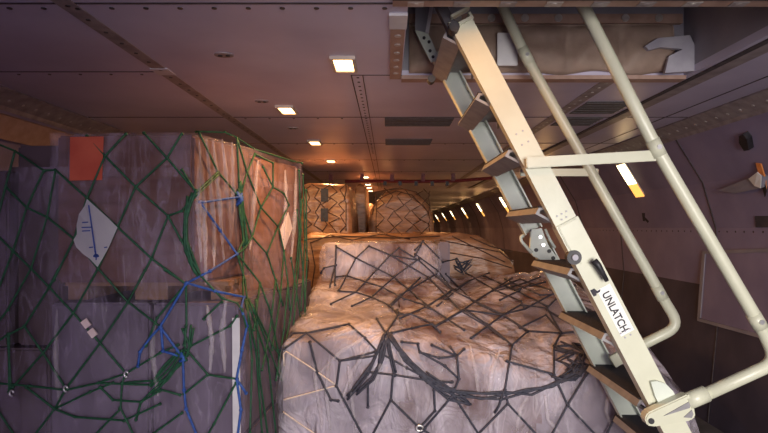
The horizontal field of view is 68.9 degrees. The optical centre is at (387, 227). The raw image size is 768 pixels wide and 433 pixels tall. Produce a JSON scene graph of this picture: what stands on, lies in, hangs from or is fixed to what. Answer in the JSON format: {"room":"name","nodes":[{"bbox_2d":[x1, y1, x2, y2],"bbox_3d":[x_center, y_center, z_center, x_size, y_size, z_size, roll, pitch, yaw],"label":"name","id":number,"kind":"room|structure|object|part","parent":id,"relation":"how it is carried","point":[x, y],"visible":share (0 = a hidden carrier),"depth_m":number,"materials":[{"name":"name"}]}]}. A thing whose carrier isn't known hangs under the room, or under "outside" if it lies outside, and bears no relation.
{"room":"cargo plane interior","nodes":[
{"label":"cargo plane interior","id":0,"kind":"room"},
{"bbox_2d":[8,167,18,171],"bbox_3d":[-2.170,0.015,4.325,0.760,0.850,1.150,0,0,0],"label":"carton","id":1,"kind":"object","parent":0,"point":[14,169],"visible":0.02,"depth_m":3.75,"materials":[{"name":"cardboard"}]},
{"bbox_2d":[0,85,301,278],"bbox_3d":[-3.045,0.475,19.200,0.690,2.950,45.600,0,0,0],"label":"wall","id":2,"kind":"structure","parent":0,"point":[25,120],"depth_m":4.56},
{"bbox_2d":[0,71,152,71],"bbox_3d":[-2.090,-0.999,3.580,1.220,0.004,0.010,0,0,0],"label":"trim","id":3,"kind":"structure","parent":2,"relation":"attached to","point":[0,71],"depth_m":3.58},
{"bbox_2d":[0,2,392,3],"bbox_3d":[-1.310,-0.999,2.490,2.780,0.004,0.014,0,0,0],"label":"trim","id":4,"kind":"structure","parent":2,"relation":"attached to","point":[0,2],"depth_m":2.49,"materials":[{"name":"grey metal"}]},
{"bbox_2d":[0,0,767,211],"bbox_3d":[0.000,-1.022,19.200,5.480,0.057,45.600,0,0,0],"label":"ceiling","id":5,"kind":"structure","parent":0,"point":[281,52],"depth_m":3.93,"materials":[{"name":"paint"}]},
{"bbox_2d":[150,68,175,74],"bbox_3d":[-1.435,-0.997,3.570,0.110,0.007,0.140,0,0,0],"label":"trim","id":6,"kind":"structure","parent":5,"relation":"attached to","point":[166,71],"depth_m":3.55,"materials":[{"name":"white paint"}]},
{"bbox_2d":[51,0,324,182],"bbox_3d":[-1.435,-0.999,5.200,0.085,0.005,17.600,0,0,0],"label":"trim","id":7,"kind":"structure","parent":5,"relation":"attached to","point":[82,15],"depth_m":3.33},
{"bbox_2d":[214,52,233,57],"bbox_3d":[-0.945,-0.995,3.228,0.110,0.012,0.090,0,0,0],"label":"ceiling fitting","id":8,"kind":"object","parent":5,"relation":"attached to","point":[218,54],"visible":1,"depth_m":3.21,"materials":[{"name":"black metal"}]},
{"bbox_2d":[255,100,268,102],"bbox_3d":[-0.992,-0.995,4.409,0.110,0.012,0.090,0,0,0],"label":"ceiling fitting","id":9,"kind":"object","parent":5,"relation":"attached to","point":[257,101],"visible":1,"depth_m":4.40,"materials":[{"name":"black metal"}]},
{"bbox_2d":[275,105,298,114],"bbox_3d":[-0.849,-0.990,4.706,0.148,0.020,0.286,0,0,0],"label":"recessed light","id":10,"kind":"object","parent":5,"relation":"in","point":[282,109],"visible":1,"depth_m":4.68,"materials":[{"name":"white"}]},
{"bbox_2d":[279,108,294,112],"bbox_3d":[-0.849,-0.995,4.706,0.112,0.010,0.250,0,0,0],"label":"diffuser","id":11,"kind":"object","parent":10,"relation":"attached to","point":[281,110],"depth_m":4.72,"materials":[{"name":"white plastic"}]},
{"bbox_2d":[307,140,322,145],"bbox_3d":[-0.849,-0.990,6.512,0.148,0.020,0.286,0,0,0],"label":"recessed light","id":12,"kind":"object","parent":5,"relation":"in","point":[310,142],"visible":1,"depth_m":6.50,"materials":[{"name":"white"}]},
{"bbox_2d":[325,159,336,162],"bbox_3d":[-0.844,-0.990,8.296,0.148,0.020,0.286,0,0,0],"label":"recessed light","id":13,"kind":"object","parent":5,"relation":"in","point":[326,160],"visible":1,"depth_m":8.24,"materials":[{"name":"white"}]},
{"bbox_2d":[329,56,356,72],"bbox_3d":[-0.267,-0.990,3.394,0.148,0.020,0.286,0,0,0],"label":"recessed light","id":14,"kind":"object","parent":5,"relation":"in","point":[340,64],"visible":1,"depth_m":3.37,"materials":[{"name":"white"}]},
{"bbox_2d":[333,60,353,69],"bbox_3d":[-0.267,-0.995,3.394,0.112,0.010,0.250,0,0,0],"label":"diffuser","id":15,"kind":"object","parent":14,"relation":"attached to","point":[337,64],"depth_m":3.39,"materials":[{"name":"white plastic"}]},
{"bbox_2d":[351,76,377,184],"bbox_3d":[-0.240,-0.999,8.830,0.008,0.004,10.340,0,0,0],"label":"trim","id":16,"kind":"structure","parent":5,"relation":"attached to","point":[351,76],"depth_m":4.94,"materials":[{"name":"grey metal"}]},
{"bbox_2d":[362,75,379,177],"bbox_3d":[-0.165,-0.999,8.830,0.006,0.004,10.340,0,0,0],"label":"trim","id":17,"kind":"structure","parent":5,"relation":"attached to","point":[362,75],"depth_m":4.96,"materials":[{"name":"grey metal"}]},
{"bbox_2d":[389,13,407,28],"bbox_3d":[0.049,-0.993,2.690,0.087,0.014,0.180,0,0,0],"label":"trim","id":18,"kind":"structure","parent":5,"relation":"attached to","point":[396,20],"depth_m":2.66,"materials":[{"name":"white paint"}]},
{"bbox_2d":[385,139,432,144],"bbox_3d":[0.235,-0.995,6.500,0.530,0.010,0.440,0,0,0],"label":"ceiling vent","id":19,"kind":"object","parent":5,"relation":"in","point":[387,141],"visible":1,"depth_m":6.41,"materials":[{"name":"black metal"}]},
{"bbox_3d":[0.235,-0.997,6.500,0.530,0.006,0.440,0,0,0],"label":"panel","id":20,"kind":"part","parent":19,"relation":"part of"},
{"bbox_2d":[329,174,491,185],"bbox_3d":[0.420,-0.893,10.400,3.027,0.214,0.060,0,0,0],"label":"rail","id":21,"kind":"object","parent":5,"relation":"hanging from","point":[362,180],"visible":1,"depth_m":10.37,"materials":[{"name":"brown metal"}]},
{"bbox_2d":[385,118,453,125],"bbox_3d":[0.285,-0.995,5.270,0.630,0.010,0.420,0,0,0],"label":"ceiling vent","id":22,"kind":"object","parent":5,"relation":"in","point":[388,121],"visible":1,"depth_m":5.23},
{"bbox_2d":[447,82,613,187],"bbox_3d":[1.500,-0.999,8.870,0.100,0.005,10.260,0,0,0],"label":"trim","id":23,"kind":"structure","parent":5,"relation":"attached to","point":[601,85],"depth_m":4.63,"materials":[{"name":"grey metal"}]},
{"bbox_2d":[550,117,603,125],"bbox_3d":[1.765,-0.995,5.250,0.370,0.010,0.400,0,0,0],"label":"ceiling vent","id":24,"kind":"object","parent":5,"relation":"in","point":[574,121],"visible":0.79,"depth_m":5.16,"materials":[{"name":"black metal"}]},
{"bbox_2d":[569,101,626,113],"bbox_3d":[1.765,-0.995,4.650,0.370,0.010,0.460,0,0,0],"label":"ceiling vent","id":25,"kind":"object","parent":5,"relation":"in","point":[590,107],"visible":0.88,"depth_m":4.62,"materials":[{"name":"black metal"}]},
{"bbox_2d":[489,76,767,187],"bbox_3d":[2.500,-0.999,8.100,0.012,0.004,11.800,0,0,0],"label":"trim","id":26,"kind":"structure","parent":5,"relation":"attached to","point":[766,76],"depth_m":4.50,"materials":[{"name":"metal"}]},
{"bbox_2d":[402,7,683,69],"bbox_3d":[1.030,-1.425,3.750,1.960,0.750,0.040,0,0,0],"label":"frame","id":27,"kind":"structure","parent":0,"point":[678,29],"depth_m":3.73,"materials":[{"name":"grey metal"}]},
{"bbox_2d":[351,75,401,75],"bbox_3d":[-0.075,-0.999,3.660,0.330,0.004,0.010,0,0,0],"label":"trim","id":28,"kind":"structure","parent":27,"relation":"attached to","point":[351,75],"depth_m":3.66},
{"bbox_2d":[390,29,404,78],"bbox_3d":[0.049,-0.992,3.250,0.073,0.016,0.940,0,0,0],"label":"trim","id":29,"kind":"structure","parent":27,"relation":"attached to","point":[396,35],"depth_m":3.13,"materials":[{"name":"metal"}]},
{"bbox_2d":[401,75,685,81],"bbox_3d":[1.030,-0.998,3.745,1.880,0.025,0.090,0,0,0],"label":"trim","id":30,"kind":"structure","parent":27,"relation":"attached to","point":[405,78],"depth_m":3.70,"materials":[{"name":"metal"}]},
{"bbox_2d":[409,14,682,74],"bbox_3d":[1.040,-1.211,3.674,1.800,0.399,0.097,0,0,0],"label":"hatch opening","id":31,"kind":"structure","parent":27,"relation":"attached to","point":[559,44],"depth_m":3.67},
{"bbox_2d":[497,33,517,65],"bbox_3d":[0.765,-1.145,3.590,0.130,0.210,0.020,0,0,0],"label":"cover plate","id":32,"kind":"object","parent":31,"relation":"attached to","point":[507,54],"visible":0.77,"depth_m":3.58,"materials":[{"name":"white paint"}]},
{"bbox_2d":[432,88,767,432],"bbox_3d":[3.045,0.475,19.200,0.690,2.950,45.600,0,0,0],"label":"wall","id":33,"kind":"structure","parent":0,"point":[705,149],"depth_m":6.13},
{"bbox_2d":[89,117,686,117],"bbox_3d":[0.000,-0.999,5.050,5.400,0.004,0.016,0,0,0],"label":"trim","id":34,"kind":"structure","parent":33,"relation":"attached to","point":[89,117],"depth_m":5.05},
{"bbox_2d":[300,171,519,171],"bbox_3d":[0.000,-0.999,9.900,5.400,0.004,0.016,0,0,0],"label":"trim","id":35,"kind":"structure","parent":33,"relation":"attached to","point":[300,171],"depth_m":9.89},
{"bbox_2d":[221,143,616,143],"bbox_3d":[0.000,-0.999,6.600,5.400,0.004,0.016,0,0,0],"label":"trim","id":36,"kind":"structure","parent":33,"relation":"attached to","point":[221,143],"depth_m":6.61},
{"bbox_2d":[499,197,508,211],"bbox_3d":[3.050,-0.597,14.600,0.273,0.432,0.260,0,0,0],"label":"lamp","id":37,"kind":"object","parent":33,"relation":"attached to","point":[500,198],"visible":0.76,"depth_m":14.55,"materials":[{"name":"white plastic"}]},
{"bbox_2d":[393,1,767,6],"bbox_3d":[1.445,-0.984,2.420,2.850,0.033,0.080,0,0,0],"label":"trim","id":38,"kind":"structure","parent":33,"relation":"attached to","point":[395,3],"depth_m":2.42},
{"bbox_2d":[393,0,767,0],"bbox_3d":[1.445,-0.983,2.370,2.850,0.034,0.020,0,0,0],"label":"trim","id":39,"kind":"structure","parent":33,"relation":"attached to","point":[393,0],"depth_m":2.38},
{"bbox_2d":[616,163,644,196],"bbox_3d":[3.050,-0.597,7.030,0.273,0.432,0.260,0,0,0],"label":"lamp","id":40,"kind":"object","parent":33,"relation":"attached to","point":[623,168],"visible":0.95,"depth_m":7.00,"materials":[{"name":"white plastic"}]},
{"bbox_2d":[628,183,643,196],"bbox_3d":[3.121,-0.473,7.030,0.114,0.168,0.230,0,0,0],"label":"diffuser","id":41,"kind":"object","parent":40,"relation":"attached to","point":[635,188],"depth_m":7.00,"materials":[{"name":"orange"}]},
{"bbox_2d":[642,213,648,222],"bbox_3d":[3.243,-0.126,7.065,0.039,0.128,0.163,0,0,0],"label":"hook","id":42,"kind":"object","parent":33,"relation":"attached to","point":[643,214],"depth_m":7.07,"materials":[{"name":"black metal"}]},
{"bbox_2d":[697,248,767,337],"bbox_3d":[3.297,0.577,5.351,0.047,0.813,1.168,0,0,0],"label":"access panel","id":43,"kind":"object","parent":33,"relation":"attached to","point":[717,303],"visible":0.84,"depth_m":5.33,"materials":[{"name":"black metal"}]},
{"bbox_3d":[3.285,0.600,5.865,0.015,0.705,0.141,0,0,-3],"label":"panel frame","id":44,"kind":"part","parent":43,"relation":"part of","materials":[{"name":"grey metal"}]},
{"bbox_3d":[3.281,0.960,5.351,0.016,0.049,1.168,0,0,0],"label":"panel frame","id":45,"kind":"part","parent":43,"relation":"part of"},
{"bbox_3d":[3.285,0.222,5.310,0.015,0.102,1.086,0,0,0],"label":"panel frame","id":46,"kind":"part","parent":43,"relation":"part of","materials":[{"name":"grey metal"}]},
{"bbox_2d":[717,172,767,193],"bbox_3d":[3.149,-0.389,4.973,0.111,0.154,0.695,0,0,5],"label":"wall bracket","id":47,"kind":"object","parent":33,"relation":"attached to","point":[757,180],"visible":1,"depth_m":4.84,"materials":[{"name":"grey metal"}]},
{"bbox_2d":[739,131,753,150],"bbox_3d":[2.956,-0.717,4.620,0.119,0.151,0.116,0,0,0],"label":"clip","id":48,"kind":"object","parent":33,"relation":"attached to","point":[745,140],"visible":1,"depth_m":4.60,"materials":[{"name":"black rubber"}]},
{"bbox_2d":[755,216,767,226],"bbox_3d":[3.258,-0.056,4.857,0.040,0.101,0.233,0,0,0],"label":"wall plate","id":49,"kind":"object","parent":33,"relation":"attached to","point":[760,221],"visible":1,"depth_m":4.87,"materials":[{"name":"paint"}]},
{"bbox_2d":[756,163,766,187],"bbox_3d":[3.122,-0.421,4.676,0.134,0.249,0.059,0,0,-36],"label":"tab","id":50,"kind":"object","parent":33,"relation":"attached to","point":[759,166],"visible":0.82,"depth_m":4.66,"materials":[{"name":"orange plastic"}]},
{"bbox_2d":[762,185,766,196],"bbox_3d":[3.150,-0.352,4.697,0.058,0.180,0.045,0,0,0],"label":"strap","id":51,"kind":"object","parent":50,"relation":"attached to","point":[763,188],"visible":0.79,"depth_m":4.70,"materials":[{"name":"black fabric"}]},
{"bbox_2d":[689,415,723,432],"bbox_3d":[0.000,1.990,19.200,6.800,0.080,45.600,0,0,0],"label":"floor","id":52,"kind":"structure","parent":0,"point":[697,425],"depth_m":5.47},
{"bbox_2d":[300,183,358,252],"bbox_3d":[-0.856,0.645,8.499,0.746,2.570,1.717,0,0,0],"label":"load","id":53,"kind":"object","parent":52,"relation":"on","point":[338,225],"visible":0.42,"depth_m":7.68},
{"bbox_2d":[321,208,327,220],"bbox_3d":[-0.870,-0.180,7.664,0.100,0.180,0.016,0,0,0],"label":"label","id":54,"kind":"object","parent":53,"relation":"attached to","point":[324,213],"visible":1,"depth_m":7.66,"materials":[{"name":"grey paper"}]},
{"bbox_2d":[321,189,327,201],"bbox_3d":[-0.870,-0.450,7.682,0.100,0.180,0.016,0,0,0],"label":"label","id":55,"kind":"object","parent":53,"relation":"attached to","point":[324,198],"visible":1,"depth_m":7.67,"materials":[{"name":"grey paper"}]},
{"bbox_2d":[355,184,369,232],"bbox_3d":[-0.482,0.572,10.597,0.270,2.716,1.906,0,0,0],"label":"load","id":56,"kind":"object","parent":52,"relation":"on","point":[362,195],"visible":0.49,"depth_m":9.69},
{"bbox_2d":[368,189,433,232],"bbox_3d":[0.217,0.623,10.145,1.154,2.615,1.808,0,0,0],"label":"load","id":57,"kind":"object","parent":52,"relation":"on","point":[394,203],"visible":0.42,"depth_m":9.28},
{"bbox_2d":[299,232,514,295],"bbox_3d":[0.239,0.969,7.450,2.615,1.843,2.066,0,0,0],"label":"plastic sheeting","id":58,"kind":"object","parent":52,"relation":"on","point":[479,267],"visible":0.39,"depth_m":6.49,"materials":[{"name":"clear plastic"}]},
{"bbox_2d":[304,183,346,232],"bbox_3d":[-0.862,-0.272,7.400,0.592,0.684,0.630,0,0,0],"label":"net","id":59,"kind":"object","parent":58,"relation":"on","point":[311,183],"visible":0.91,"depth_m":7.66,"materials":[{"name":"black fabric"}]},
{"bbox_2d":[372,188,429,234],"bbox_3d":[0.218,-0.295,7.955,0.978,0.761,2.832,0,0,0],"label":"net","id":60,"kind":"object","parent":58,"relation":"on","point":[384,188],"visible":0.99,"depth_m":9.27,"materials":[{"name":"black fabric"}]},
{"bbox_2d":[301,234,512,291],"bbox_3d":[0.194,0.447,6.602,2.531,0.767,0.354,0,0,0],"label":"net","id":61,"kind":"object","parent":58,"relation":"on","point":[339,236],"visible":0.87,"depth_m":6.48,"materials":[{"name":"black fabric"}]},
{"bbox_2d":[415,7,767,432],"bbox_3d":[1.071,0.219,3.085,1.811,3.430,0.870,0,0,0],"label":"ladder","id":62,"kind":"object","parent":52,"relation":"on","point":[630,377],"visible":1,"depth_m":2.75,"materials":[{"name":"beige metal"}]},
{"bbox_3d":[0.219,-1.303,3.458,0.105,0.203,0.015,0,0,0],"label":"hanger plate","id":63,"kind":"part","parent":62,"relation":"part of","materials":[{"name":"grey metal"}]},
{"bbox_3d":[0.236,-1.118,3.450,0.141,0.197,0.020,0,0,0],"label":"hinge plate","id":64,"kind":"part","parent":62,"relation":"part of","materials":[{"name":"grey metal"}]},
{"bbox_3d":[0.260,-1.114,2.800,0.177,0.295,0.070,0,0,0],"label":"hinge arm","id":65,"kind":"part","parent":62,"relation":"part of","materials":[{"name":"paint"}]},
{"bbox_3d":[0.608,-0.545,3.490,0.694,1.179,0.060,0,0,0],"label":"rail","id":66,"kind":"part","parent":62,"relation":"part of","materials":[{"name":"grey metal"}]},
{"bbox_3d":[0.628,-0.500,2.777,0.625,1.053,0.055,0,0,0],"label":"rail","id":67,"kind":"part","parent":62,"relation":"part of","materials":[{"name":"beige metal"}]},
{"bbox_3d":[0.979,0.123,3.455,0.212,0.245,0.030,0,0,0],"label":"joint plate","id":68,"kind":"part","parent":62,"relation":"part of","materials":[{"name":"grey metal"}]},
{"bbox_3d":[0.989,0.065,3.420,0.077,0.124,0.018,0,0,0],"label":"release rod","id":69,"kind":"part","parent":62,"relation":"part of","materials":[{"name":"grey metal"}]},
{"bbox_3d":[0.925,0.063,2.735,0.185,0.223,0.014,0,0,0],"label":"latch plate","id":70,"kind":"part","parent":62,"relation":"part of","materials":[{"name":"beige metal"}]},
{"bbox_3d":[1.419,1.001,3.490,1.053,1.863,0.060,0,0,0],"label":"rail","id":71,"kind":"part","parent":62,"relation":"part of","materials":[{"name":"beige metal"}]},
{"bbox_3d":[1.216,-0.326,3.460,1.178,2.340,0.064,0,0,0],"label":"handrail","id":72,"kind":"part","parent":62,"relation":"part of","materials":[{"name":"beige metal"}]},
{"bbox_3d":[1.020,0.203,2.692,0.083,0.113,0.039,0,0,12],"label":"latch handle","id":73,"kind":"part","parent":62,"relation":"part of","materials":[{"name":"black rubber"}]},
{"bbox_3d":[1.112,0.401,2.737,0.182,0.259,0.001,0,0,0],"label":"stencil panel","id":74,"kind":"part","parent":62,"relation":"part of","materials":[{"name":"white paint"}]},
{"bbox_3d":[1.383,0.938,2.773,1.123,1.993,0.070,0,0,0],"label":"rail","id":75,"kind":"part","parent":62,"relation":"part of","materials":[{"name":"beige metal"}]},
{"bbox_3d":[1.341,0.822,2.725,0.131,0.160,0.020,0,0,0],"label":"gusset plate","id":76,"kind":"part","parent":62,"relation":"part of","materials":[{"name":"beige metal"}]},
{"bbox_3d":[1.377,-0.164,2.700,1.014,2.013,0.062,0,0,0],"label":"handrail","id":77,"kind":"part","parent":62,"relation":"part of","materials":[{"name":"beige metal"}]},
{"bbox_3d":[-1.790,1.910,3.980,2.420,0.040,2.240,0,0,0],"label":"pallet","id":78,"kind":"object","parent":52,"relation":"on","visible":0},
{"bbox_2d":[0,343,51,432],"bbox_3d":[-2.165,1.270,3.385,0.670,1.240,0.730,0,0,0],"label":"carton","id":79,"kind":"object","parent":78,"relation":"on","point":[24,412],"visible":0.28,"depth_m":3.02,"materials":[{"name":"brown cardboard"}]},
{"bbox_2d":[0,171,18,345],"bbox_3d":[-2.300,0.165,3.360,0.500,0.950,0.680,0,0,0],"label":"carton","id":80,"kind":"object","parent":79,"relation":"on","point":[9,214],"visible":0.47,"depth_m":3.03,"materials":[{"name":"cardboard"}]},
{"bbox_2d":[19,146,67,344],"bbox_3d":[-1.900,0.095,3.375,0.240,1.090,0.650,0,0,0],"label":"carton","id":81,"kind":"object","parent":79,"relation":"on","point":[45,264],"visible":0.27,"depth_m":3.05,"materials":[{"name":"brown cardboard"}]},
{"bbox_2d":[244,400,275,432],"bbox_3d":[-0.998,1.520,3.365,0.504,0.740,0.770,0,0,0],"label":"carton","id":82,"kind":"object","parent":78,"relation":"on","point":[255,427],"visible":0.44,"depth_m":3.53,"materials":[{"name":"brown cardboard"}]},
{"bbox_2d":[154,288,275,432],"bbox_3d":[-0.998,0.770,3.365,0.504,0.740,0.770,0,0,0],"label":"carton","id":83,"kind":"object","parent":82,"relation":"on","point":[207,398],"visible":0.62,"depth_m":2.98,"materials":[{"name":"cardboard"}]},
{"bbox_2d":[274,279,310,432],"bbox_3d":[-1.590,1.170,4.365,1.819,1.440,1.170,0,0,0],"label":"carton","id":84,"kind":"object","parent":78,"relation":"on","point":[280,323],"visible":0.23,"depth_m":3.96,"materials":[{"name":"brown cardboard"}]},
{"bbox_2d":[130,155,297,290],"bbox_3d":[-1.222,-0.013,3.938,1.067,0.905,0.724,0,0,0],"label":"carton","id":85,"kind":"object","parent":84,"relation":"on","point":[285,176],"visible":0.24,"depth_m":3.82,"materials":[{"name":"brown cardboard"}]},
{"bbox_3d":[-1.535,1.520,3.370,0.530,0.740,0.760,0,0,0],"label":"carton","id":86,"kind":"object","parent":78,"relation":"on","visible":0},
{"bbox_2d":[52,290,163,432],"bbox_3d":[-1.535,0.770,3.370,0.530,0.740,0.760,0,0,0],"label":"carton","id":87,"kind":"object","parent":86,"relation":"on","point":[73,345],"visible":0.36,"depth_m":2.99,"materials":[{"name":"cardboard"}]},
{"bbox_2d":[65,275,248,299],"bbox_3d":[-1.340,0.346,3.405,0.920,0.102,0.630,0,0,0],"label":"wooden skid","id":88,"kind":"object","parent":87,"relation":"on","point":[233,284],"visible":0.42,"depth_m":3.10,"materials":[{"name":"brown wood"}]},
{"bbox_2d":[58,136,248,282],"bbox_3d":[-1.317,-0.100,3.260,0.877,0.780,0.600,0,0,0],"label":"carton","id":89,"kind":"object","parent":88,"relation":"on","point":[136,157],"visible":0.89,"depth_m":2.97,"materials":[{"name":"brown cardboard"}]},
{"bbox_3d":[-1.622,0.686,3.969,1.993,2.388,2.100,0,0,0],"label":"wrap","id":90,"kind":"object","parent":78,"relation":"on","visible":0},
{"bbox_2d":[69,137,103,180],"bbox_3d":[-1.573,-0.363,2.923,0.177,0.230,0.002,0,0,0],"label":"paper label","id":91,"kind":"object","parent":90,"relation":"attached to","point":[85,157],"visible":1,"depth_m":2.92,"materials":[{"name":"paper"}]},
{"bbox_2d":[0,131,307,432],"bbox_3d":[-1.718,0.433,3.627,2.293,2.246,1.429,0,0,0],"label":"net","id":92,"kind":"object","parent":90,"relation":"on","point":[186,209],"visible":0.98,"depth_m":2.94,"materials":[{"name":"fabric"}]},
{"bbox_2d":[74,199,116,266],"bbox_3d":[-1.516,0.026,2.892,0.228,0.352,0.023,0,0,0],"label":"paper tag","id":93,"kind":"object","parent":92,"relation":"attached to","point":[95,231],"visible":1,"depth_m":2.90,"materials":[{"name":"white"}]},
{"bbox_2d":[136,191,248,432],"bbox_3d":[-1.030,0.449,3.152,0.587,1.340,0.486,0,0,0],"label":"rope","id":94,"kind":"object","parent":92,"relation":"attached to","point":[239,196],"visible":0.97,"depth_m":2.93,"materials":[{"name":"blue fabric"}]},
{"bbox_2d":[232,318,240,432],"bbox_3d":[-0.793,0.869,2.933,0.047,0.795,0.006,0,0,0],"label":"board","id":95,"kind":"object","parent":90,"relation":"attached to","point":[236,325],"visible":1,"depth_m":2.93,"materials":[{"name":"white paint"}]},
{"bbox_2d":[280,212,291,249],"bbox_3d":[-0.723,0.021,4.011,0.010,0.271,0.189,0,0,17],"label":"paper tag","id":96,"kind":"object","parent":90,"relation":"attached to","point":[286,228],"visible":0.86,"depth_m":4.00,"materials":[{"name":"white paper"}]},
{"bbox_3d":[0.675,1.910,4.950,2.850,0.040,2.700,0,0,0],"label":"pallet","id":97,"kind":"object","parent":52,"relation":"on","visible":0},
{"bbox_2d":[283,293,404,432],"bbox_3d":[-0.290,1.224,4.275,0.800,1.332,1.210,0,0,0],"label":"carton","id":98,"kind":"object","parent":97,"relation":"on","point":[299,379],"visible":0.7,"depth_m":3.68,"materials":[{"name":"white plastic"}]},
{"bbox_2d":[312,272,452,307],"bbox_3d":[-0.030,1.156,5.535,1.320,1.468,1.390,0,0,0],"label":"carton","id":99,"kind":"object","parent":97,"relation":"on","point":[427,288],"visible":0.11,"depth_m":4.96,"materials":[{"name":"brown cardboard"}]},
{"bbox_2d":[325,242,434,279],"bbox_3d":[-0.072,0.450,5.610,1.025,0.600,0.780,0,0,0],"label":"carton","id":100,"kind":"object","parent":99,"relation":"on","point":[392,266],"visible":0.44,"depth_m":5.22,"materials":[{"name":"brown cardboard"}]},
{"bbox_2d":[334,240,438,278],"bbox_3d":[-0.073,0.413,5.608,1.171,0.574,0.951,0,0,0],"label":"wrap","id":101,"kind":"object","parent":100,"relation":"on","point":[359,269],"visible":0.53,"depth_m":5.15,"materials":[{"name":"white"}]},
{"bbox_2d":[433,241,449,283],"bbox_3d":[0.560,0.395,5.900,0.120,0.510,0.600,0,0,0],"label":"carton","id":102,"kind":"object","parent":99,"relation":"on","point":[443,247],"visible":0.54,"depth_m":5.60,"materials":[{"name":"cardboard"}]},
{"bbox_2d":[281,271,676,432],"bbox_3d":[0.657,1.138,4.951,2.794,1.484,2.704,0,0,0],"label":"plastic sheeting","id":103,"kind":"object","parent":99,"relation":"on","point":[493,356],"visible":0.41,"depth_m":3.72,"materials":[{"name":"white"}]},
{"bbox_2d":[283,351,334,432],"bbox_3d":[-0.512,1.075,3.628,0.344,0.556,0.031,0,0,0],"label":"rope","id":104,"kind":"object","parent":103,"relation":"attached to","point":[301,361],"visible":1,"depth_m":3.63,"materials":[{"name":"fabric"}]},
{"bbox_2d":[279,240,616,432],"bbox_3d":[0.582,0.978,5.032,2.780,1.720,2.994,0,0,0],"label":"net","id":105,"kind":"object","parent":103,"relation":"on","point":[435,383],"visible":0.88,"depth_m":3.68,"materials":[{"name":"fabric"}]},
{"bbox_2d":[398,296,541,432],"bbox_3d":[0.540,1.237,4.275,0.940,1.305,1.210,0,0,0],"label":"carton","id":106,"kind":"object","parent":97,"relation":"on","point":[480,412],"visible":0.61,"depth_m":3.69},
{"bbox_2d":[450,273,588,306],"bbox_3d":[1.290,1.190,5.535,1.400,1.399,1.390,0,0,0],"label":"plastic sheeting","id":107,"kind":"object","parent":97,"relation":"on","point":[581,294],"visible":0.09,"depth_m":5.21,"materials":[{"name":"plastic"}]},
{"bbox_2d":[503,298,689,432],"bbox_3d":[1.480,1.244,4.275,1.020,1.293,1.210,0,0,0],"label":"plastic sheeting","id":108,"kind":"object","parent":97,"relation":"on","point":[591,402],"visible":0.28,"depth_m":3.68,"materials":[{"name":"plastic"}]},
{"bbox_2d":[684,7,767,64],"bbox_3d":[1.990,-1.425,3.080,0.040,0.750,1.300,0,0,0],"label":"wall","id":109,"kind":"structure","parent":0,"point":[712,30],"depth_m":3.34,"materials":[{"name":"grey plastic"}]},
{"bbox_2d":[469,38,767,187],"bbox_3d":[2.020,-0.996,8.100,0.035,0.011,11.800,0,0,0],"label":"trim","id":110,"kind":"structure","parent":109,"relation":"attached to","point":[764,42],"depth_m":3.81,"materials":[{"name":"grey metal"}]},
{"bbox_2d":[471,44,767,187],"bbox_3d":[2.100,-0.998,8.100,0.100,0.006,11.800,0,0,0],"label":"trim","id":111,"kind":"structure","parent":109,"relation":"attached to","point":[762,50],"depth_m":3.97,"materials":[{"name":"black metal"}]},
{"bbox_2d":[643,35,693,73],"bbox_3d":[1.848,-1.119,3.615,0.392,0.244,0.030,0,0,0],"label":"bracket","id":112,"kind":"object","parent":109,"relation":"attached to","point":[682,61],"visible":0.9,"depth_m":3.60,"materials":[{"name":"grey paint"}]}
]}

